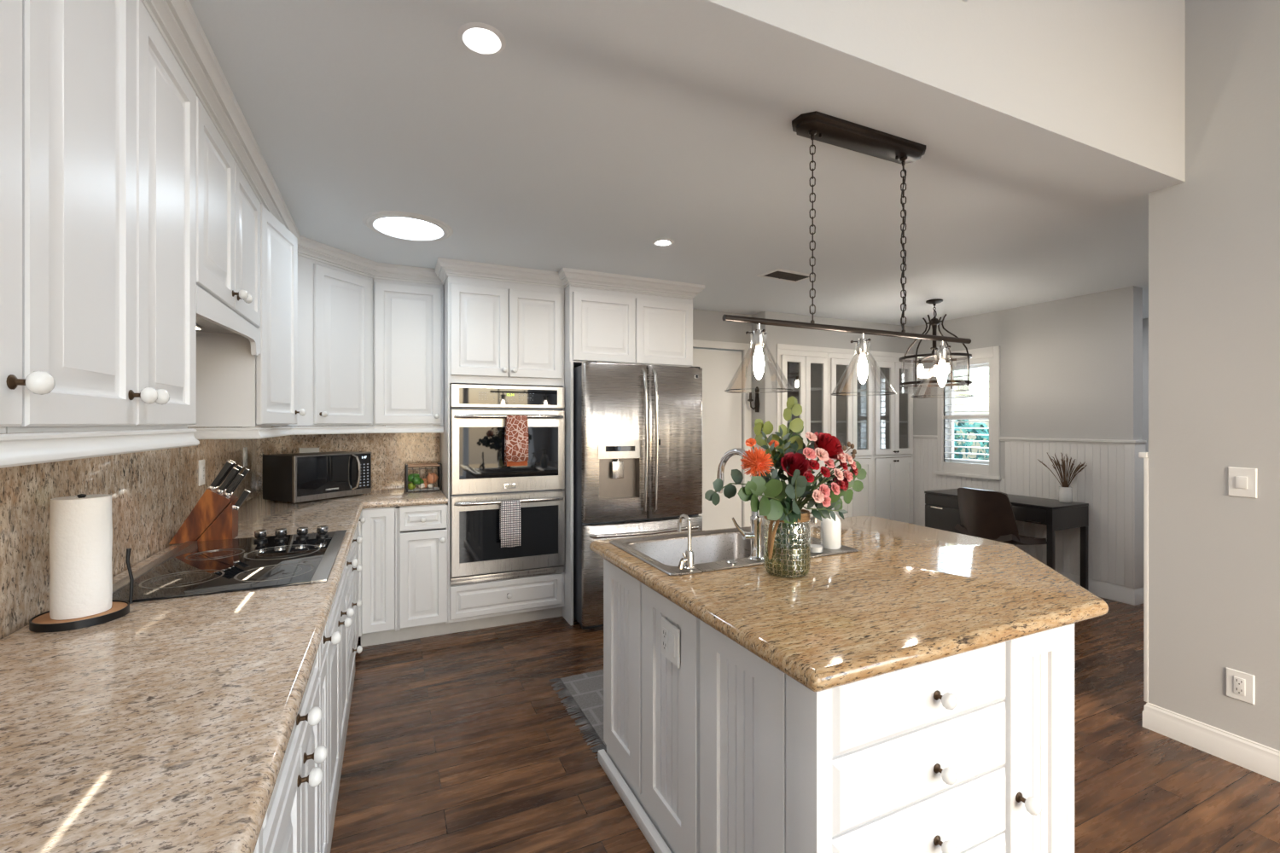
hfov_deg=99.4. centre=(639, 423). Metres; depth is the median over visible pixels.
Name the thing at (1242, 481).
light switch
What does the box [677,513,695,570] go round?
water tap
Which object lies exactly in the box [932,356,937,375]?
socket
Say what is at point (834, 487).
carnation
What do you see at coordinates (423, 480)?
onion
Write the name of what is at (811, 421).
shelf
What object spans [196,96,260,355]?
upper cabinet
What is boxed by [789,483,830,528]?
carnation
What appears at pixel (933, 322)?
lantern chandelier
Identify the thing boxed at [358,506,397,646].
base cabinet
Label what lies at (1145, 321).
wall
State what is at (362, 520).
base cabinet
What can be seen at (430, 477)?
onion
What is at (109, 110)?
upper cabinet
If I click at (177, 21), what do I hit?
trim
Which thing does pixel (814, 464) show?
carnation
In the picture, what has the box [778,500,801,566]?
branch
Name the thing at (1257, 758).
baseboard
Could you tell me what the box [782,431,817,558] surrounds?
carnation
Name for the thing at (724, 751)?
kitchen island
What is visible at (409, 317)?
upper cabinet
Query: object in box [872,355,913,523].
display cabinet
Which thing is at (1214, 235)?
wall
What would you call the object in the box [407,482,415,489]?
lime
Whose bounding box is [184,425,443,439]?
trim
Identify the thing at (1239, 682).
receptacle
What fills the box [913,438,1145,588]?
wainscoting
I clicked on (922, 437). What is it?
trim
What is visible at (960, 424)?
shrub
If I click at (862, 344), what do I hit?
socket
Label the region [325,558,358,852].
base cabinet
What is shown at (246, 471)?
knife
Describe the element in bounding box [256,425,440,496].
backsplash
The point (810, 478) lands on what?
carnation
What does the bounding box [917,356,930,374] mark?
socket
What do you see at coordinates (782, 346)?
trim
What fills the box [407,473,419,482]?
avocado
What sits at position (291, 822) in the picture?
base cabinet
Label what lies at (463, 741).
floor
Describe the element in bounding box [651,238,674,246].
recessed light
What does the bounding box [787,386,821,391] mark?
shelf
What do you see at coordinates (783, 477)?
branch
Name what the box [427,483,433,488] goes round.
garlic bulb
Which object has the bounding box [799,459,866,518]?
branch
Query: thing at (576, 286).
trim
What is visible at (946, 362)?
socket
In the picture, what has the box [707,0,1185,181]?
wall
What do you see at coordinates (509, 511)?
dish towel
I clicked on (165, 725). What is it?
countertop
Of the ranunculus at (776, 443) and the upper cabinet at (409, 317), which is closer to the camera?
the ranunculus at (776, 443)
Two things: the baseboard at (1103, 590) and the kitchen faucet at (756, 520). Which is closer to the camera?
the kitchen faucet at (756, 520)
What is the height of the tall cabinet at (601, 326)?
2.400 m
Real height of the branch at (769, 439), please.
0.431 m
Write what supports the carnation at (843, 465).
in the glass vase at (769, 535)
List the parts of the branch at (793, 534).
stem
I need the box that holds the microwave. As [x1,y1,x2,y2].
[262,451,371,503]
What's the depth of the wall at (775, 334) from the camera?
5.28 m
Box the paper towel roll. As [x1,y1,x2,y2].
[49,494,112,620]
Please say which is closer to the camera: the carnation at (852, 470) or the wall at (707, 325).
the carnation at (852, 470)
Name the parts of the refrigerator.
door, dispenser panel, freezer drawer, handle, handle, handle, door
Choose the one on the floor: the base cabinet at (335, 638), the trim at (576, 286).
the base cabinet at (335, 638)
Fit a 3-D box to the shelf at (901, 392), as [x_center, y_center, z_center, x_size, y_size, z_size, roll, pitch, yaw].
[2.630,-0.345,5.970,0.563,0.018,0.305,0,0,-25]
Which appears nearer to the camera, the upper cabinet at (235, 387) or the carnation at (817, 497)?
the carnation at (817, 497)
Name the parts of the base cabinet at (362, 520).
filler panel, knob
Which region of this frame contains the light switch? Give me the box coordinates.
[1227,466,1256,498]
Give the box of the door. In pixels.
[692,339,750,530]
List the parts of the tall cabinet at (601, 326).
panel, door, door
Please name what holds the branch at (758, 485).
in the glass vase at (769, 535)
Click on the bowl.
(887, 417)
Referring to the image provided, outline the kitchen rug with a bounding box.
[548,669,606,758]
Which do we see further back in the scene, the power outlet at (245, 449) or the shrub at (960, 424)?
the shrub at (960, 424)
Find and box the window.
[934,345,1001,480]
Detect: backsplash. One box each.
[0,426,256,639]
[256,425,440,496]
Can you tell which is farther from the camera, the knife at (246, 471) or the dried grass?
the dried grass
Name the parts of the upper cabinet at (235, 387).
door, knob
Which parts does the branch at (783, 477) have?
stem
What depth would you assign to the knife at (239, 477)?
2.25 m
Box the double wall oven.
[449,384,564,586]
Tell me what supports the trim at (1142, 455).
attached to the wall at (1214, 235)
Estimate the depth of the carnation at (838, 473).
1.70 m
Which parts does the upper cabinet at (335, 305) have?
knob, door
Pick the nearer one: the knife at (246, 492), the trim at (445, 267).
the knife at (246, 492)
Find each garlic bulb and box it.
[418,483,424,488]
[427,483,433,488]
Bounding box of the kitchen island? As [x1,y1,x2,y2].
[597,558,1074,852]
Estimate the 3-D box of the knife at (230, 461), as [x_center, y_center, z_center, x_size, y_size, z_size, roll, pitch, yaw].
[-1.738,0.214,2.265,0.084,0.123,0.016,0,0,-25]
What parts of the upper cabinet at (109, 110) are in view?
door, knob, knob, door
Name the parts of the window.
shutter frame, sash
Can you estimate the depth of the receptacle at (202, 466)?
2.53 m
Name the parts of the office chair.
backrest, seat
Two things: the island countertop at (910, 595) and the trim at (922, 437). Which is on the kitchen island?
the island countertop at (910, 595)
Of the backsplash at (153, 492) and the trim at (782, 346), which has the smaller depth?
the backsplash at (153, 492)
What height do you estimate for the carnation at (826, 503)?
0.234 m
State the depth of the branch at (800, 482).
1.60 m
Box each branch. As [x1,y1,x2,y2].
[704,469,790,551]
[737,476,796,545]
[753,418,790,529]
[760,430,794,567]
[762,461,791,508]
[773,426,803,526]
[773,464,835,558]
[774,426,791,558]
[774,522,793,571]
[776,396,803,558]
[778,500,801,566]
[780,470,845,567]
[781,498,848,550]
[784,469,807,564]
[785,471,814,546]
[786,440,803,488]
[786,523,802,570]
[790,437,814,566]
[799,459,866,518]
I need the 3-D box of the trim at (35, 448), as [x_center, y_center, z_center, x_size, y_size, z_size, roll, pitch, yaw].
[-1.055,0.039,0.746,0.304,0.048,1.638,0,0,-25]
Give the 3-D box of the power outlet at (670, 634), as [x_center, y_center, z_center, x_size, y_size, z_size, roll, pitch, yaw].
[0.092,0.685,1.700,0.010,0.118,0.118,0,0,-25]
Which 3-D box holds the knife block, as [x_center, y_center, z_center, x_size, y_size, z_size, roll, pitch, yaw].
[-1.794,0.373,2.240,0.205,0.212,0.100,0,0,-25]
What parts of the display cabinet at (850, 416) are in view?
door, door, door, door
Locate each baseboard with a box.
[1058,571,1143,605]
[1142,702,1279,782]
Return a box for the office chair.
[954,487,1046,546]
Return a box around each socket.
[745,323,766,348]
[850,333,871,354]
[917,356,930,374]
[930,340,950,360]
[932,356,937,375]
[944,357,950,373]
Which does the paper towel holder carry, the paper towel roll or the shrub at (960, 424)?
the paper towel roll
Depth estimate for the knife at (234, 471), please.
2.25 m
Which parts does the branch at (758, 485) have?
stem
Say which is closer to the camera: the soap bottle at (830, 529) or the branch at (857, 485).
the branch at (857, 485)
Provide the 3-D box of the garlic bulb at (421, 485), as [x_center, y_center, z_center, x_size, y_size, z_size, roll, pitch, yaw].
[-1.550,0.440,3.855,0.046,0.049,0.046,0,0,-25]
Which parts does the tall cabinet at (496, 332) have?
door, knob, drawer, knob, knob, door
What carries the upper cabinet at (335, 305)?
attached to the wall at (707, 325)
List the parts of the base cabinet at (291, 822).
door, door, knob, knob, knob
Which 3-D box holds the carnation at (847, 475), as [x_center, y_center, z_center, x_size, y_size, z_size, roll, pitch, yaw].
[0.568,0.304,1.734,0.222,0.307,0.034,0,0,-2]
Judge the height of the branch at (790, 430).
0.456 m
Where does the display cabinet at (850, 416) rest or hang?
on the floor
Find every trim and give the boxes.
[0,429,199,468]
[140,0,444,285]
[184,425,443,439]
[434,257,704,298]
[570,284,692,299]
[776,343,913,472]
[913,435,936,439]
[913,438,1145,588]
[998,436,1146,445]
[1138,452,1148,702]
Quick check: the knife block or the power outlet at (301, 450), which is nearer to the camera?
the knife block
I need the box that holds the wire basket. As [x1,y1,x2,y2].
[405,462,442,492]
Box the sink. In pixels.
[609,525,858,575]
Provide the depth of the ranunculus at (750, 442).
1.68 m
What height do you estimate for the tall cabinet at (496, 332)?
2.400 m
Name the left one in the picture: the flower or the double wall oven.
the double wall oven
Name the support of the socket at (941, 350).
attached to the pendant light at (816, 125)
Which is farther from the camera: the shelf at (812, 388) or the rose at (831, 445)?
the shelf at (812, 388)
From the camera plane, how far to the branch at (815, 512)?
1.67 m
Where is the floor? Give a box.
[330,597,1279,852]
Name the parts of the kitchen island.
beaded panel, beaded panel, beaded panel, drawer, drawer, drawer, knob, knob, knob, drawer, knob, door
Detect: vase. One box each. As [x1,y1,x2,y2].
[763,509,810,578]
[1058,486,1072,502]
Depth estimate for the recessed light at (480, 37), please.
1.48 m
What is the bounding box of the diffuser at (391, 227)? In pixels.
[375,217,441,238]
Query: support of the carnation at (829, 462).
in the glass vase at (769, 535)
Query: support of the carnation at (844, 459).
in the glass vase at (769, 535)
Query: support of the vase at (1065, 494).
on the writing desk
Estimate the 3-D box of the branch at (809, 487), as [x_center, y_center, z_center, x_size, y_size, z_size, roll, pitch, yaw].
[0.499,0.280,1.694,0.100,0.336,0.077,0,0,24]
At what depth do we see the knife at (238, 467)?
2.30 m
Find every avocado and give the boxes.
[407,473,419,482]
[411,476,424,484]
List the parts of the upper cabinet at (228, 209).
door, knob, knob, door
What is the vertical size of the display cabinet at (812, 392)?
2.100 m
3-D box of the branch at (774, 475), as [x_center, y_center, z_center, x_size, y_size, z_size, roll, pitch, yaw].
[0.438,0.286,1.670,0.061,0.344,0.180,0,0,39]
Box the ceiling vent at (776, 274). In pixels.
[756,268,814,282]
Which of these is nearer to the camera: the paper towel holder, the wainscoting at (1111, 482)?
the paper towel holder
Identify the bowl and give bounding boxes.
[883,415,889,421]
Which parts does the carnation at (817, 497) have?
stem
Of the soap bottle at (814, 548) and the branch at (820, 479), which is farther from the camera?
the soap bottle at (814, 548)
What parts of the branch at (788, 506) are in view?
stem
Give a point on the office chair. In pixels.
(984, 514)
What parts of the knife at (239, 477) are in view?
handle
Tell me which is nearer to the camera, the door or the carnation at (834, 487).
the carnation at (834, 487)
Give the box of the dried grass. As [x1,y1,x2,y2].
[1036,452,1087,487]
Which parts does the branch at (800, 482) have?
stem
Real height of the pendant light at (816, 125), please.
0.948 m
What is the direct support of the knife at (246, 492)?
in the knife block
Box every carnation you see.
[771,459,855,558]
[773,466,830,563]
[777,471,814,561]
[779,459,820,563]
[780,453,853,565]
[780,496,831,564]
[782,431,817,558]
[782,471,851,564]
[783,452,846,567]
[785,465,858,564]
[785,467,843,565]
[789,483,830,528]
[791,482,840,557]
[793,447,816,561]
[793,479,845,569]
[794,457,835,565]
[797,448,829,505]
[798,489,824,507]
[799,460,848,511]
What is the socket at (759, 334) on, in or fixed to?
attached to the pendant light at (816, 125)
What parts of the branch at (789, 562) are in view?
stem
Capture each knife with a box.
[208,460,233,490]
[215,459,235,489]
[216,463,236,488]
[216,467,238,494]
[222,465,243,492]
[223,472,244,496]
[229,468,250,495]
[233,488,250,510]
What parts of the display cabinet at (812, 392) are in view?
door, door, door, door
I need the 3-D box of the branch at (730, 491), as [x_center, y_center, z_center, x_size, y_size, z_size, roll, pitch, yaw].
[0.356,0.297,1.661,0.339,0.318,0.058,0,0,-27]
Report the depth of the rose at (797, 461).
1.66 m
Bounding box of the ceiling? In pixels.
[189,0,1184,326]
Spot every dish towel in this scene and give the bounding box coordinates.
[499,500,521,547]
[504,415,528,466]
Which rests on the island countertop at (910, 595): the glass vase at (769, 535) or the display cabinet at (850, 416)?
the glass vase at (769, 535)
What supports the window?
in the wall at (1071, 368)
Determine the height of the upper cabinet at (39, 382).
1.020 m
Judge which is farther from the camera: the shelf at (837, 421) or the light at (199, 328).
the shelf at (837, 421)
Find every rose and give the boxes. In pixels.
[780,452,811,563]
[793,431,844,558]
[827,474,849,491]
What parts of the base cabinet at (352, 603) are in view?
drawer, drawer, drawer, drawer, knob, knob, knob, knob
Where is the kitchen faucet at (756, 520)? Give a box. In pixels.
[714,448,763,562]
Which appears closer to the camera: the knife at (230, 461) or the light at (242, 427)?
the knife at (230, 461)
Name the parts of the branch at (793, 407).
stem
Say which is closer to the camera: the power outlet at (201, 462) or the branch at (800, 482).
the branch at (800, 482)
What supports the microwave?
on the countertop at (165, 725)
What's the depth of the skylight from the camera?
2.88 m
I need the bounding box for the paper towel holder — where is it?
[29,494,133,633]
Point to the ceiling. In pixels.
(600, 131)
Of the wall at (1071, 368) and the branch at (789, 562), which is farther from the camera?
the wall at (1071, 368)
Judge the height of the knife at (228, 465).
0.120 m
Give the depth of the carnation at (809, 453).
1.66 m
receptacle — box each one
[201,465,204,480]
[662,627,668,651]
[1233,676,1245,696]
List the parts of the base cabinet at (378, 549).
corner post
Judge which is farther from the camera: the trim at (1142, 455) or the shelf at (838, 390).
the shelf at (838, 390)
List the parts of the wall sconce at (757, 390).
arm, plate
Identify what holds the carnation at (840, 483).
in the glass vase at (769, 535)
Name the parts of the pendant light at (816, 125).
bulb, chain, bulb, chain, cord, bulb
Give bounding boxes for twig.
[777,442,856,565]
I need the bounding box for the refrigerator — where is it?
[573,360,702,629]
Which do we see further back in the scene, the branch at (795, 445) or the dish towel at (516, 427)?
the dish towel at (516, 427)
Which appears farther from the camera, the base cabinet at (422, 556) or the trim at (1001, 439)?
the trim at (1001, 439)
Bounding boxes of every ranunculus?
[744,437,782,551]
[768,440,785,568]
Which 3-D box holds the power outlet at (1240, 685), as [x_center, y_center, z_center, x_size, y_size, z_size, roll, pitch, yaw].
[2.449,1.073,2.218,0.010,0.118,0.082,0,0,-25]
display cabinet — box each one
[779,349,828,523]
[828,352,872,517]
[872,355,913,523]
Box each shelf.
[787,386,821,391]
[787,420,821,423]
[836,388,866,392]
[836,420,866,423]
[879,389,907,394]
[879,421,907,423]
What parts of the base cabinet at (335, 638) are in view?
door, drawer, knob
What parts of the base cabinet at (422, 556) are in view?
drawer, door, knob, knob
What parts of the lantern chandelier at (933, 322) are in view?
arm, arm, stem, arm, arm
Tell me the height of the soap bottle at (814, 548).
0.156 m
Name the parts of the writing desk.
drawer, door, drawer, leg, leg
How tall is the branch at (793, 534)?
0.174 m
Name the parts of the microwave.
door glass, handle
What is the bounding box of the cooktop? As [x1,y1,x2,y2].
[112,525,346,602]
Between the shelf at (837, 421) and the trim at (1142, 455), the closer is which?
the trim at (1142, 455)
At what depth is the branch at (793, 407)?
1.75 m
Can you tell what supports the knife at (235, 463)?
in the knife block
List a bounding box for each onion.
[422,478,428,488]
[425,472,438,483]
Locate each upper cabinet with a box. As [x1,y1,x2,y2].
[0,0,55,433]
[5,0,196,433]
[187,203,306,427]
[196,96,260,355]
[287,255,373,425]
[373,279,443,425]
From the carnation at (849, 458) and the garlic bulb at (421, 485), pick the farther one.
the garlic bulb at (421, 485)
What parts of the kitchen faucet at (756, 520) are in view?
spout, lever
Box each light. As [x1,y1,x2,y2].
[196,324,203,330]
[242,426,271,427]
[457,22,506,54]
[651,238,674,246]
[722,110,974,398]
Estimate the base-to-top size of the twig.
0.401 m
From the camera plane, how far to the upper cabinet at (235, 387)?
2.35 m
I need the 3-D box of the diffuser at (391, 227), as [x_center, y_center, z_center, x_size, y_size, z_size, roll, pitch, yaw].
[-1.240,-1.048,2.919,0.332,0.006,0.332,0,0,-25]
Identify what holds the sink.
in the island countertop at (910, 595)
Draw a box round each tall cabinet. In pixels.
[440,275,564,634]
[562,284,692,625]
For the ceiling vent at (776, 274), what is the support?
in the ceiling
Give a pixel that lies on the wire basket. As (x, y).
(439, 465)
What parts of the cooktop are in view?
control knob, control knob, control knob, control knob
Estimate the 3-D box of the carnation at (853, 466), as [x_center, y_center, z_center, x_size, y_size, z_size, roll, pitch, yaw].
[0.567,0.275,1.756,0.287,0.326,0.038,0,0,-7]
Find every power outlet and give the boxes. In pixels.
[198,459,204,486]
[243,447,247,467]
[299,448,319,453]
[660,616,680,669]
[1226,667,1254,704]
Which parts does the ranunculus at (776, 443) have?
stem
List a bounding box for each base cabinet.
[255,647,327,852]
[318,621,341,852]
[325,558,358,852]
[346,531,362,732]
[354,517,365,652]
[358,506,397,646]
[396,503,448,641]
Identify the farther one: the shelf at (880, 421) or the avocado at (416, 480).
the shelf at (880, 421)
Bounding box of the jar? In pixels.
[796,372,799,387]
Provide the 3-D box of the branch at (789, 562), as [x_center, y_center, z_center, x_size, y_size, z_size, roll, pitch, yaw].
[0.451,0.389,1.709,0.068,0.160,0.028,0,0,-35]
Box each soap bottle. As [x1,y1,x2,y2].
[810,512,822,552]
[820,507,840,549]
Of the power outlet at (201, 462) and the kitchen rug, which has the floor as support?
the kitchen rug
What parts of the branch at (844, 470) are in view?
stem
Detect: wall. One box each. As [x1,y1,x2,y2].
[399,308,751,533]
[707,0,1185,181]
[751,311,913,525]
[877,285,1142,478]
[1142,318,1148,452]
[1148,0,1279,750]
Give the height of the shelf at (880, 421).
0.018 m
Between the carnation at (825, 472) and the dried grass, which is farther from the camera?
the dried grass
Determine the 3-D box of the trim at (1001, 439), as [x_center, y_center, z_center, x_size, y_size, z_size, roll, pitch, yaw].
[3.637,0.149,4.639,0.161,0.041,1.026,0,0,-25]
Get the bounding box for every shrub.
[954,419,989,460]
[954,433,969,452]
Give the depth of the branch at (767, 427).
1.73 m
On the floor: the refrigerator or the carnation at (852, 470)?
the refrigerator
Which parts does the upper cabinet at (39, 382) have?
door, knob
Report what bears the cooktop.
in the countertop at (165, 725)
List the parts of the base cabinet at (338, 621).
door, drawer, door, knob, knob, knob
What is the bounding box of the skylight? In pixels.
[362,210,453,241]
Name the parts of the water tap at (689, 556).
lever, spout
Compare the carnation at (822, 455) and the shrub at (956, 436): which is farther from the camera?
the shrub at (956, 436)
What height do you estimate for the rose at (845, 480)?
0.303 m
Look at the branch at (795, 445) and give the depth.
1.72 m
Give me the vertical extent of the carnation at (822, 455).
0.383 m
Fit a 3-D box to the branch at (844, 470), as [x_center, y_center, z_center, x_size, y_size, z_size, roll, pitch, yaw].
[0.571,0.304,1.739,0.250,0.303,0.043,0,0,-19]
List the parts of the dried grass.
grass stem, grass stem, grass stem, grass stem, grass stem, grass stem, grass stem, grass stem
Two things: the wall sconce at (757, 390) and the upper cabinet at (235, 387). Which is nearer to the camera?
the upper cabinet at (235, 387)
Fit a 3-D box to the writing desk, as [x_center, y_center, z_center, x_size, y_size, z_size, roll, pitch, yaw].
[3.184,1.022,4.808,0.502,0.745,1.110,0,0,-25]
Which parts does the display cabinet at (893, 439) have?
door, door, door, door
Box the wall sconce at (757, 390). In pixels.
[747,386,759,412]
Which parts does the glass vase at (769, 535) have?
rope handle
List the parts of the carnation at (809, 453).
stem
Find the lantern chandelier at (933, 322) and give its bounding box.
[898,298,971,389]
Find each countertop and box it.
[0,489,448,852]
[589,515,1108,692]
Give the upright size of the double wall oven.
1.315 m
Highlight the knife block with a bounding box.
[168,488,238,544]
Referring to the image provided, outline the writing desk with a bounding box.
[924,488,1088,590]
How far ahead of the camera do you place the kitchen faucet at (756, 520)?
1.87 m
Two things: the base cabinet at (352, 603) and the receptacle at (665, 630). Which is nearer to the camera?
the receptacle at (665, 630)
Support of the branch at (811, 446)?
in the glass vase at (769, 535)
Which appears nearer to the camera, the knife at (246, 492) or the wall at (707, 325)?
the knife at (246, 492)
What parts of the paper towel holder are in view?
post, tension arm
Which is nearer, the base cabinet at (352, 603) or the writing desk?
the base cabinet at (352, 603)

